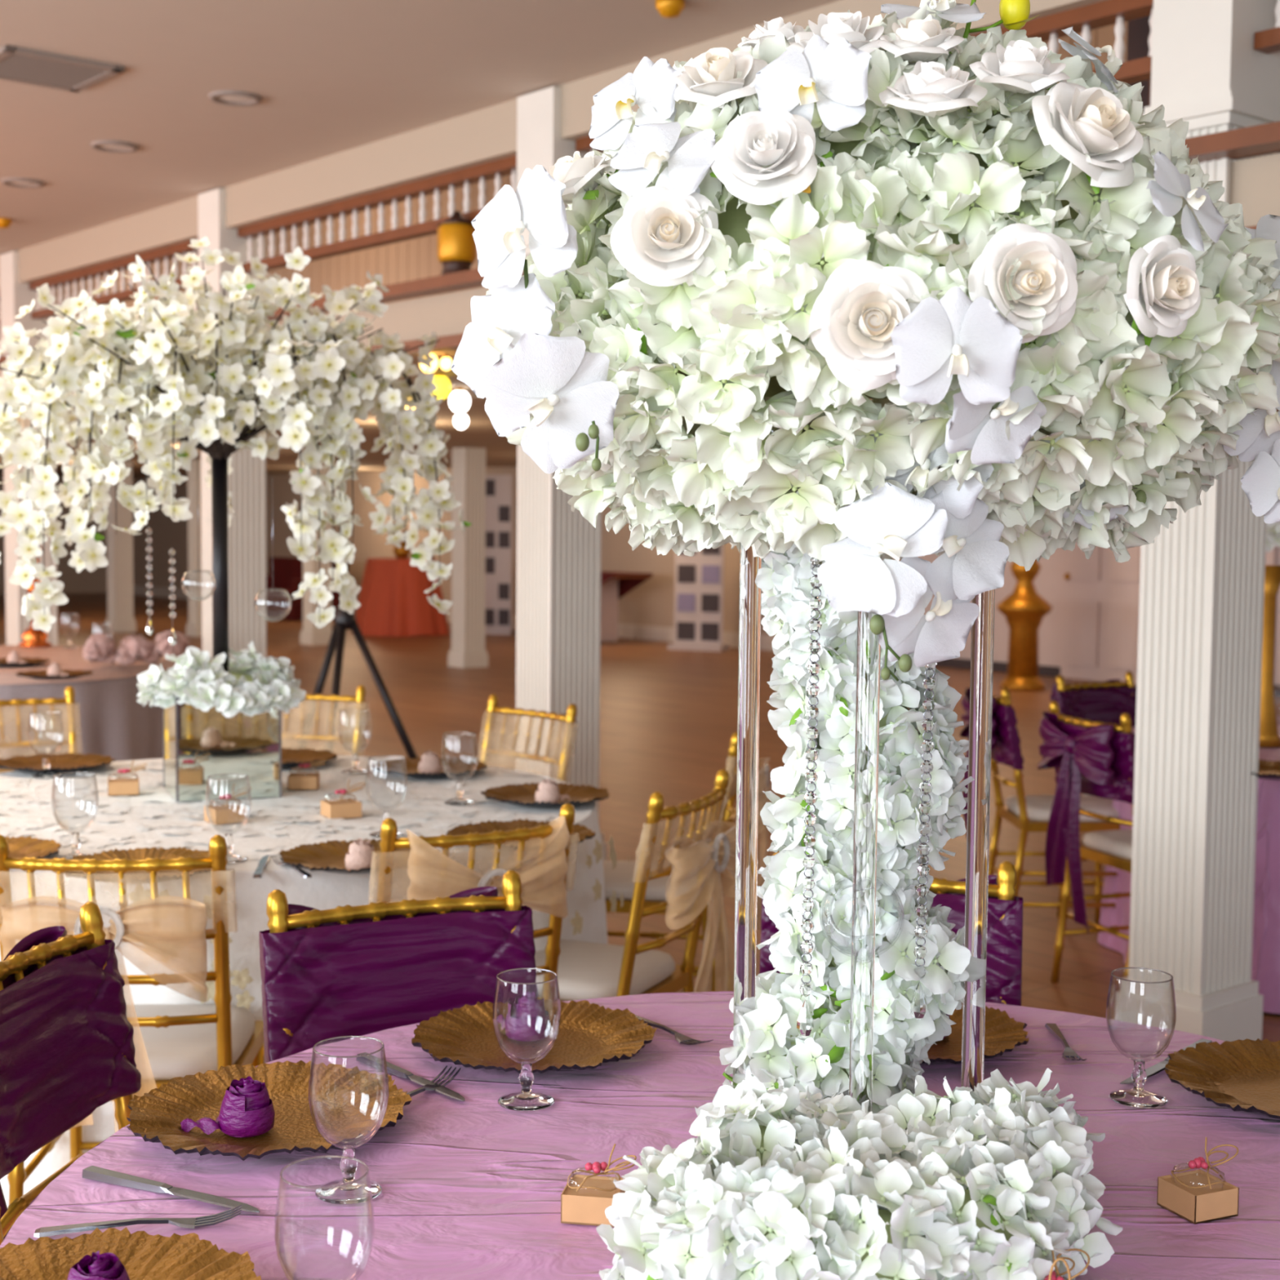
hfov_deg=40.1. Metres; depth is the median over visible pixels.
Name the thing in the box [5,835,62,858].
charger plate
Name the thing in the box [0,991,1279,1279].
tablecloth
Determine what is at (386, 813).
goblet
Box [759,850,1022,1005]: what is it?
chair
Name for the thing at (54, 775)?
bowl
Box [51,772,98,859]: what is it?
goblet
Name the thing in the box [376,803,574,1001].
chair
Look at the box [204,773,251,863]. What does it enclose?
goblet
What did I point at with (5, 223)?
ceiling fitting
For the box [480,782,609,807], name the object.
charger plate
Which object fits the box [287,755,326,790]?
box
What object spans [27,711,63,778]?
goblet
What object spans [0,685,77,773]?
chair
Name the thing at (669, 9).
ceiling fitting
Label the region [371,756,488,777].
charger plate
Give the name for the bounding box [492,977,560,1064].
bowl
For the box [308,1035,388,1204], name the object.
goblet
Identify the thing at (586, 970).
cushion
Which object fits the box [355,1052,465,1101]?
table knife
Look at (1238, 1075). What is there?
charger plate
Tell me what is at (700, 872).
chair
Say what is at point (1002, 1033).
charger plate
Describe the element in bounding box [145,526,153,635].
strand
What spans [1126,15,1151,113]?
wood panel
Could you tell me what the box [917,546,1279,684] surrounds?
wall
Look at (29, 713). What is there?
bowl
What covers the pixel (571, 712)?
chair
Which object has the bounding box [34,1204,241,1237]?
fork
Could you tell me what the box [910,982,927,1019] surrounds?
pendant
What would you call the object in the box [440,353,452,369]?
lamp
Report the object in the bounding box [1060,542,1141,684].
door
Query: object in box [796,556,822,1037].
strand
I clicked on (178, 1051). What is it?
cushion
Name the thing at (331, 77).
ceiling
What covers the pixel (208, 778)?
bowl
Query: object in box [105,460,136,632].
column
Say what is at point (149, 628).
pendant
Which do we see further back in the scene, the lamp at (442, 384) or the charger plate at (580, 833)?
the lamp at (442, 384)
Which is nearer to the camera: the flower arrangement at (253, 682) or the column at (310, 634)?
the flower arrangement at (253, 682)
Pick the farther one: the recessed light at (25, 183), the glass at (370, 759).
the recessed light at (25, 183)
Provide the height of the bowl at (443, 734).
0.123 m
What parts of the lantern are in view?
lamp shade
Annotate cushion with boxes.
[133,1004,254,1079]
[534,939,675,1000]
[603,860,671,901]
[1005,795,1119,822]
[1082,828,1133,859]
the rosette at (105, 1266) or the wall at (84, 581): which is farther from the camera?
the wall at (84, 581)
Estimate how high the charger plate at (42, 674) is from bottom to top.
0.029 m
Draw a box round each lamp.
[419,352,437,373]
[431,373,450,399]
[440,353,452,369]
[449,386,470,413]
[453,412,468,429]
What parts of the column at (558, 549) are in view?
molding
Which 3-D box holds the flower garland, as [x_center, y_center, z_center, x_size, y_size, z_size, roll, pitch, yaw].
[0.254,0.208,2.090,0.312,0.786,0.257,1,4,4]
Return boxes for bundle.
[82,630,190,666]
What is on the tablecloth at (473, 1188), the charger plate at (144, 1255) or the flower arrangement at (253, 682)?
the charger plate at (144, 1255)
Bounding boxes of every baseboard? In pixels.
[133,585,775,650]
[936,657,1279,697]
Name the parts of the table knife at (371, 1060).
handle, blade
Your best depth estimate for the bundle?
8.44 m
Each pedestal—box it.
[996,559,1052,691]
[1258,521,1279,747]
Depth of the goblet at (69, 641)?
9.67 m
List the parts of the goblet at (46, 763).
stem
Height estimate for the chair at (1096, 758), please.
0.920 m
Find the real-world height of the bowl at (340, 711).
0.123 m
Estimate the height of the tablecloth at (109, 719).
0.748 m
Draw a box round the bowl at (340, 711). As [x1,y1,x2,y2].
[337,711,372,753]
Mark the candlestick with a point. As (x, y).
(32, 637)
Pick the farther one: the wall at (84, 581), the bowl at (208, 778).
the wall at (84, 581)
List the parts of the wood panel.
raised panel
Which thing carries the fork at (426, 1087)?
on the tablecloth at (473, 1188)
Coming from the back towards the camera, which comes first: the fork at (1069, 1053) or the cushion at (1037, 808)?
the cushion at (1037, 808)
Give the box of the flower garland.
[719,542,974,1113]
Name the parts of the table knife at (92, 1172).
handle, blade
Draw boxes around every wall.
[0,21,1127,355]
[0,476,107,594]
[132,466,901,635]
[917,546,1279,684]
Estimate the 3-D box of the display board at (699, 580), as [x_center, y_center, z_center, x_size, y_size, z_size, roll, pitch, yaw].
[0.693,-0.583,20.605,0.660,1.400,0.300,2,4,21]
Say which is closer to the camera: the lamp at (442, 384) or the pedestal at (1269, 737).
the pedestal at (1269, 737)
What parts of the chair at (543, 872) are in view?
leg, rail, leg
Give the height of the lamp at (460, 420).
0.206 m
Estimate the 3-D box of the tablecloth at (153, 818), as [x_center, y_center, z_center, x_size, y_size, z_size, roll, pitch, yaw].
[-1.021,0.785,4.491,1.947,0.752,1.998,1,4,0]
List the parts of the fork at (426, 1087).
handle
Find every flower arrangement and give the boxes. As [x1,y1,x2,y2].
[136,640,306,717]
[450,0,1279,681]
[595,1067,1122,1279]
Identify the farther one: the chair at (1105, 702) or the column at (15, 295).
the column at (15, 295)
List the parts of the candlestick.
stem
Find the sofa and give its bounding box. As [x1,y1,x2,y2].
[266,556,339,620]
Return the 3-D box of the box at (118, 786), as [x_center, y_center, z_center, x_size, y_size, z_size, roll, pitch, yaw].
[-1.341,0.359,4.594,0.100,0.087,0.083,-1,4,-17]
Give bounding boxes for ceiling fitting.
[0,217,12,228]
[655,0,684,18]
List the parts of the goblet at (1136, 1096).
stem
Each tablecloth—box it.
[0,660,168,761]
[0,755,629,1208]
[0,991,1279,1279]
[351,557,449,636]
[1097,715,1279,1013]
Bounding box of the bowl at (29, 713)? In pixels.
[27,713,63,756]
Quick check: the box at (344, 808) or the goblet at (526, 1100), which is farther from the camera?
the box at (344, 808)
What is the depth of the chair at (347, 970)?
2.69 m
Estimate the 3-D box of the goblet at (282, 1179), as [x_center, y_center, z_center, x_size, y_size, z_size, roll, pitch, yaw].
[-0.272,0.536,1.514,0.085,0.160,0.085,2,4,21]
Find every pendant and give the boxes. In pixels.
[145,617,153,635]
[168,627,176,645]
[796,1000,813,1037]
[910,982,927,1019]
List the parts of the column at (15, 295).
molding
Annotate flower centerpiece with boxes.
[0,236,471,672]
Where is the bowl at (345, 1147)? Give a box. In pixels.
[308,1046,388,1149]
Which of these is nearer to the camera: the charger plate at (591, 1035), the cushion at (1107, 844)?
the charger plate at (591, 1035)
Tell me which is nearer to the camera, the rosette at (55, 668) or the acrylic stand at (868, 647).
the acrylic stand at (868, 647)
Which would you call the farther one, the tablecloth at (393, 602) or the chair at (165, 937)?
the tablecloth at (393, 602)
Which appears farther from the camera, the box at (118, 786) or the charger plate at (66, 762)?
the charger plate at (66, 762)
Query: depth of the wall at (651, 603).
27.10 m
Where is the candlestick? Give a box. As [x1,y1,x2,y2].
[17,546,52,647]
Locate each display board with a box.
[484,475,516,635]
[667,545,728,651]
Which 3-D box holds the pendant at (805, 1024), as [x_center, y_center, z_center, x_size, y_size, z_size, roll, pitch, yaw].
[0.187,0.429,1.988,0.018,0.043,0.018,-1,4,-22]
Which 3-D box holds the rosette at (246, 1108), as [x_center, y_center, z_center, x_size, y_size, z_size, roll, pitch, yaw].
[-0.477,0.541,2.040,0.103,0.063,0.066,-1,4,-26]
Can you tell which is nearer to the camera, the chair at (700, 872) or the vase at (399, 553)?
the chair at (700, 872)
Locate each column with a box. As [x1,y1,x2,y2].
[0,250,57,645]
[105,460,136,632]
[186,459,202,636]
[193,188,266,663]
[299,457,332,645]
[448,447,488,668]
[515,86,607,860]
[1115,0,1279,1041]
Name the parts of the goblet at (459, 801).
stem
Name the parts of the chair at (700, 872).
seat frame, leg, rail, rail, leg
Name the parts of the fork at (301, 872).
handle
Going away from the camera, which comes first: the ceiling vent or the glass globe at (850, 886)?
the glass globe at (850, 886)
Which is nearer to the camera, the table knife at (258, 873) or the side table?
the table knife at (258, 873)
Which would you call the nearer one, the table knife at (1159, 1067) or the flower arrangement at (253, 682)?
the table knife at (1159, 1067)
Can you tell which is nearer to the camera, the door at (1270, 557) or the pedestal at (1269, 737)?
the pedestal at (1269, 737)
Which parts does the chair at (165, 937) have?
leg, leg, rail, seat frame, rail, leg, leg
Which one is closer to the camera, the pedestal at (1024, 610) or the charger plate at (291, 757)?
the charger plate at (291, 757)
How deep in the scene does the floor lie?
12.74 m
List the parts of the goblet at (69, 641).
stem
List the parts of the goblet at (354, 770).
stem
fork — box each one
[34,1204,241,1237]
[271,853,311,877]
[406,1065,460,1097]
[635,1014,713,1044]
[1044,1022,1086,1060]
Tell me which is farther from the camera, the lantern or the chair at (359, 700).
the lantern
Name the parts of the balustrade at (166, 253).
rail, handrail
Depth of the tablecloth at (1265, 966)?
5.33 m
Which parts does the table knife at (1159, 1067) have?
blade, handle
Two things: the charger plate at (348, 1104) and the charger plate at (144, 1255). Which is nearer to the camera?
the charger plate at (144, 1255)
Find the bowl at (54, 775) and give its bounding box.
[51,775,98,833]
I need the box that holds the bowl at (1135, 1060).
[1106,974,1176,1062]
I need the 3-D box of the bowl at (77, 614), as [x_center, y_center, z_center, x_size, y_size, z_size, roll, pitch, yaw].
[-3.144,-0.081,9.677,0.102,0.131,0.102,0,4,-16]
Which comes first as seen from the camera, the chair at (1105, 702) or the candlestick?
the chair at (1105, 702)
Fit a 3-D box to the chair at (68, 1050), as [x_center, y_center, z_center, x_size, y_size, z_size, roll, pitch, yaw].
[-0.642,0.853,2.342,0.561,0.920,0.432,1,4,10]
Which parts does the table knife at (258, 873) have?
handle, blade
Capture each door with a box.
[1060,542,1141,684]
[1265,545,1277,564]
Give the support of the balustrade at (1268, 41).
attached to the wall at (84, 581)
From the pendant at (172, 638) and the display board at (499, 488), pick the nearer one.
the pendant at (172, 638)
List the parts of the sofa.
armrest, seat, backrest, armrest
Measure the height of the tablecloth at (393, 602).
0.988 m
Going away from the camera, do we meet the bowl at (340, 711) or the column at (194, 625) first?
the bowl at (340, 711)
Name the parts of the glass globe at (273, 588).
globe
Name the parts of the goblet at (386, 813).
stem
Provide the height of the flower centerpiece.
1.168 m
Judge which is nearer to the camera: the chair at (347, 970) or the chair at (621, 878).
the chair at (347, 970)
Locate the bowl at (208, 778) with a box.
[204,777,251,834]
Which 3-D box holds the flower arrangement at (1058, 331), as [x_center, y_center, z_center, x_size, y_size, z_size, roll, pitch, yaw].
[0.298,-0.350,2.026,0.953,0.738,0.933,2,4,18]
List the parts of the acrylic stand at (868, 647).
rod, plate, rod, rod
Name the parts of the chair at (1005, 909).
rail, leg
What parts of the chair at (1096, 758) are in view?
leg, rail, seat frame, leg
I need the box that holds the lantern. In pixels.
[436,210,476,275]
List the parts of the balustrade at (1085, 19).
rail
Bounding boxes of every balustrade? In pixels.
[29,238,198,319]
[237,155,516,274]
[575,0,1153,155]
[1253,0,1279,53]
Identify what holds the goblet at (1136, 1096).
on the tablecloth at (473, 1188)
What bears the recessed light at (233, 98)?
in the ceiling
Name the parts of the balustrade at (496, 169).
rail, handrail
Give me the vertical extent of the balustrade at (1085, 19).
0.258 m
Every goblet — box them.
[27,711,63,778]
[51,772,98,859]
[60,613,79,648]
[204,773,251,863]
[274,1155,374,1279]
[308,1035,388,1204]
[337,708,372,773]
[365,755,407,838]
[440,731,478,805]
[492,968,560,1111]
[1106,967,1176,1108]
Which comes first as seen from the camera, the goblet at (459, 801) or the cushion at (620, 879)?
the goblet at (459, 801)
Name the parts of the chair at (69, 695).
rail, rail, leg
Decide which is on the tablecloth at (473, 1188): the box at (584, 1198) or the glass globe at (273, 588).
the box at (584, 1198)
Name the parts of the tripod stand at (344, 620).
leg, leg, leg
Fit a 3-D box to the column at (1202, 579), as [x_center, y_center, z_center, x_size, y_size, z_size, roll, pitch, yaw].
[1.605,-0.448,4.980,0.322,3.210,0.295,-3,5,-40]
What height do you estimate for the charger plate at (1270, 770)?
0.029 m
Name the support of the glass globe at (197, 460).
hanging from the flower centerpiece
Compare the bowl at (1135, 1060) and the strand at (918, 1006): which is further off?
the bowl at (1135, 1060)
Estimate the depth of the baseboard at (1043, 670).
17.89 m
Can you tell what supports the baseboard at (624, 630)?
attached to the wall at (651, 603)
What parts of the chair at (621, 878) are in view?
seat frame, leg, leg, rail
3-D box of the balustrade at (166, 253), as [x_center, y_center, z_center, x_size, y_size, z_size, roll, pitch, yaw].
[-3.132,-2.167,10.547,0.091,0.258,2.630,-3,5,-40]
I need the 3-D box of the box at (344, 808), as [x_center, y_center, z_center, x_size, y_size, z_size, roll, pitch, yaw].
[-0.718,0.386,4.281,0.100,0.087,0.083,-1,4,-29]
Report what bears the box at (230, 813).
on the tablecloth at (153, 818)
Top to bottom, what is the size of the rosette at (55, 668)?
0.063 m
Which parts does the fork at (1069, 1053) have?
handle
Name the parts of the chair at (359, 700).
rail, rail, leg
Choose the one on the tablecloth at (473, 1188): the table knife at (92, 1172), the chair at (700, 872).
the table knife at (92, 1172)
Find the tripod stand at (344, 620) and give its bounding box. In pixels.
[296,560,417,759]
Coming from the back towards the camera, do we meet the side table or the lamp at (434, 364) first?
the side table
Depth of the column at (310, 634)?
20.83 m
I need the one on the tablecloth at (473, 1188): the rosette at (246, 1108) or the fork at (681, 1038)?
the fork at (681, 1038)
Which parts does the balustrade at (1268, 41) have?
rail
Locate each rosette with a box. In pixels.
[7,650,26,663]
[47,662,68,675]
[67,1250,129,1279]
[180,1075,275,1137]
[344,837,379,870]
[417,750,450,773]
[496,991,551,1041]
[534,777,569,803]
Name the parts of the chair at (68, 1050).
leg, rail, leg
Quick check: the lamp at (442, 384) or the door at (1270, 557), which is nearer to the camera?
the lamp at (442, 384)
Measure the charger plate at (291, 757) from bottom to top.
0.029 m
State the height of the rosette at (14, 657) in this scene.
0.063 m
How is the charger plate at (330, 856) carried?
on the tablecloth at (153, 818)
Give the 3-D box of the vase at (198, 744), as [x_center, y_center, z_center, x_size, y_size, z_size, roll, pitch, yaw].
[-1.105,0.268,4.629,0.268,0.267,0.268,-1,4,-22]
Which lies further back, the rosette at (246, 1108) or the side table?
the side table
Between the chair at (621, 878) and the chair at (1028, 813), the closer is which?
the chair at (621, 878)
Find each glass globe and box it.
[181,459,215,600]
[254,477,291,622]
[819,874,904,956]
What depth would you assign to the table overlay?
8.62 m
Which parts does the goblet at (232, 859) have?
stem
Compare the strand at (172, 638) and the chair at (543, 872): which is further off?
the strand at (172, 638)
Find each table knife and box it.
[81,1165,260,1212]
[253,854,269,878]
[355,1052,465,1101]
[1120,1038,1212,1084]
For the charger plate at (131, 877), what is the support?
on the tablecloth at (153, 818)
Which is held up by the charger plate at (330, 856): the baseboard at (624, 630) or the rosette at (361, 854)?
the rosette at (361, 854)
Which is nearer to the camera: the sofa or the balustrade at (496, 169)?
the balustrade at (496, 169)
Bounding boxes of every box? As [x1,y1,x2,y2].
[107,760,147,795]
[204,783,251,825]
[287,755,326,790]
[320,779,365,818]
[560,1143,636,1226]
[1044,1245,1089,1279]
[1156,1137,1239,1224]
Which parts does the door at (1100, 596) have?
handle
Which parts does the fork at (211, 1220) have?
handle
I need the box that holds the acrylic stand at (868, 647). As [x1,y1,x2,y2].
[732,422,995,1111]
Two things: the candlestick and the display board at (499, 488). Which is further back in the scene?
the display board at (499, 488)
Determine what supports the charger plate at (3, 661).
on the table overlay
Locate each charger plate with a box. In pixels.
[0,657,49,666]
[0,752,115,773]
[0,1226,261,1279]
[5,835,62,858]
[15,669,93,679]
[63,846,227,884]
[126,1060,412,1160]
[279,838,438,874]
[281,746,337,768]
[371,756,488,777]
[411,996,657,1073]
[445,817,595,850]
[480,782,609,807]
[921,1001,1029,1064]
[1164,1038,1279,1119]
[1251,759,1279,780]
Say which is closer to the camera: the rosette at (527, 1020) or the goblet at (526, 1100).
the goblet at (526, 1100)
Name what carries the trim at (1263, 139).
attached to the wall at (84, 581)
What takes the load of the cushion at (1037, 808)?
on the chair at (1028, 813)
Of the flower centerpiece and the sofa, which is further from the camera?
the sofa
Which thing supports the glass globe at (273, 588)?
hanging from the flower centerpiece
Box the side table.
[600,571,653,641]
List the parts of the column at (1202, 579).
molding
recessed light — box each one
[0,177,44,188]
[89,140,138,152]
[208,90,262,106]
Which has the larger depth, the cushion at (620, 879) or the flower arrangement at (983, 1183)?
the cushion at (620, 879)
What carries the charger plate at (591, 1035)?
on the tablecloth at (473, 1188)
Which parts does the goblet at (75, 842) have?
stem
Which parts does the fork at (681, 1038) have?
handle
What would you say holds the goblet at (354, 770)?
on the tablecloth at (153, 818)
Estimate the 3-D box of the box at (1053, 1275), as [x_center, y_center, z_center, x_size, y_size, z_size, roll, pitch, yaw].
[0.375,0.580,1.568,0.062,0.079,0.074,4,5,38]
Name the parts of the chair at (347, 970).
leg, rail, leg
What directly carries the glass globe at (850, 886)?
hanging from the acrylic stand at (868, 647)
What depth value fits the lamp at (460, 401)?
10.09 m
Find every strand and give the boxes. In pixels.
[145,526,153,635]
[168,547,176,645]
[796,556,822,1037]
[910,662,937,1019]
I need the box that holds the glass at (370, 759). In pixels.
[365,759,407,811]
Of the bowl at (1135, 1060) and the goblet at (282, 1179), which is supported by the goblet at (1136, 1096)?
the bowl at (1135, 1060)
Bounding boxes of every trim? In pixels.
[0,120,1279,393]
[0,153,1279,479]
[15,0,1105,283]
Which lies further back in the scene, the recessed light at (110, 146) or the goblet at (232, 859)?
the recessed light at (110, 146)
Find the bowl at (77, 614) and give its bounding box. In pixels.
[60,613,79,637]
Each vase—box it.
[162,694,281,801]
[392,526,410,558]
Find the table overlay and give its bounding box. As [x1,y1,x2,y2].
[0,644,175,684]
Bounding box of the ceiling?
[0,0,839,254]
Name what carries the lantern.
on the trim at (1263, 139)
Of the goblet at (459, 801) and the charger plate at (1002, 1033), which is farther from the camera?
the goblet at (459, 801)
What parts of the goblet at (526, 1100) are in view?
stem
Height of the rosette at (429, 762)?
0.063 m
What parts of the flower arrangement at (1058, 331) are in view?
flower stem, flower stem, flower stem, flower stem, flower stem, flower stem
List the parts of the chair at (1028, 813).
leg, rail, leg, seat frame, leg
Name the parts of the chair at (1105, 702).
leg, rail, leg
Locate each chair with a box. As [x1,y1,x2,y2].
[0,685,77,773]
[0,834,264,1204]
[0,902,141,1244]
[258,870,538,1062]
[281,684,365,756]
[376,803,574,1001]
[480,693,577,782]
[534,768,736,1001]
[603,732,771,991]
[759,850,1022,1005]
[960,688,1119,923]
[1037,700,1135,982]
[1049,671,1137,916]
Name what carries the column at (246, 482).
on the floor
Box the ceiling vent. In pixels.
[0,44,124,92]
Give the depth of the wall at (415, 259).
12.89 m
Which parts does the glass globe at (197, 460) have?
globe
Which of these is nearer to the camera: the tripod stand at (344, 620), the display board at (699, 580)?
the tripod stand at (344, 620)
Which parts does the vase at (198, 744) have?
mirror panel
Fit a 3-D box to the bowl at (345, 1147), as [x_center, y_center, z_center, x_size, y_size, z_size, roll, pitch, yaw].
[-0.311,0.487,1.871,0.085,0.110,0.085,0,4,-6]
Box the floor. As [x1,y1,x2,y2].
[0,592,1279,1041]
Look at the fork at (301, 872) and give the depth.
3.58 m
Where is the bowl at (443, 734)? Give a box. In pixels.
[440,733,478,782]
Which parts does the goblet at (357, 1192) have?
stem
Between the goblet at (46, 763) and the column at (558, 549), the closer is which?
the goblet at (46, 763)
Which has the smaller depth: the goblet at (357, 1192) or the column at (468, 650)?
the goblet at (357, 1192)
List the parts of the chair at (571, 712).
leg, rail, rail, leg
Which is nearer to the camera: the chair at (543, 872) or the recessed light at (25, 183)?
the chair at (543, 872)
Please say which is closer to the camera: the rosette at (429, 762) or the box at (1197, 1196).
the box at (1197, 1196)

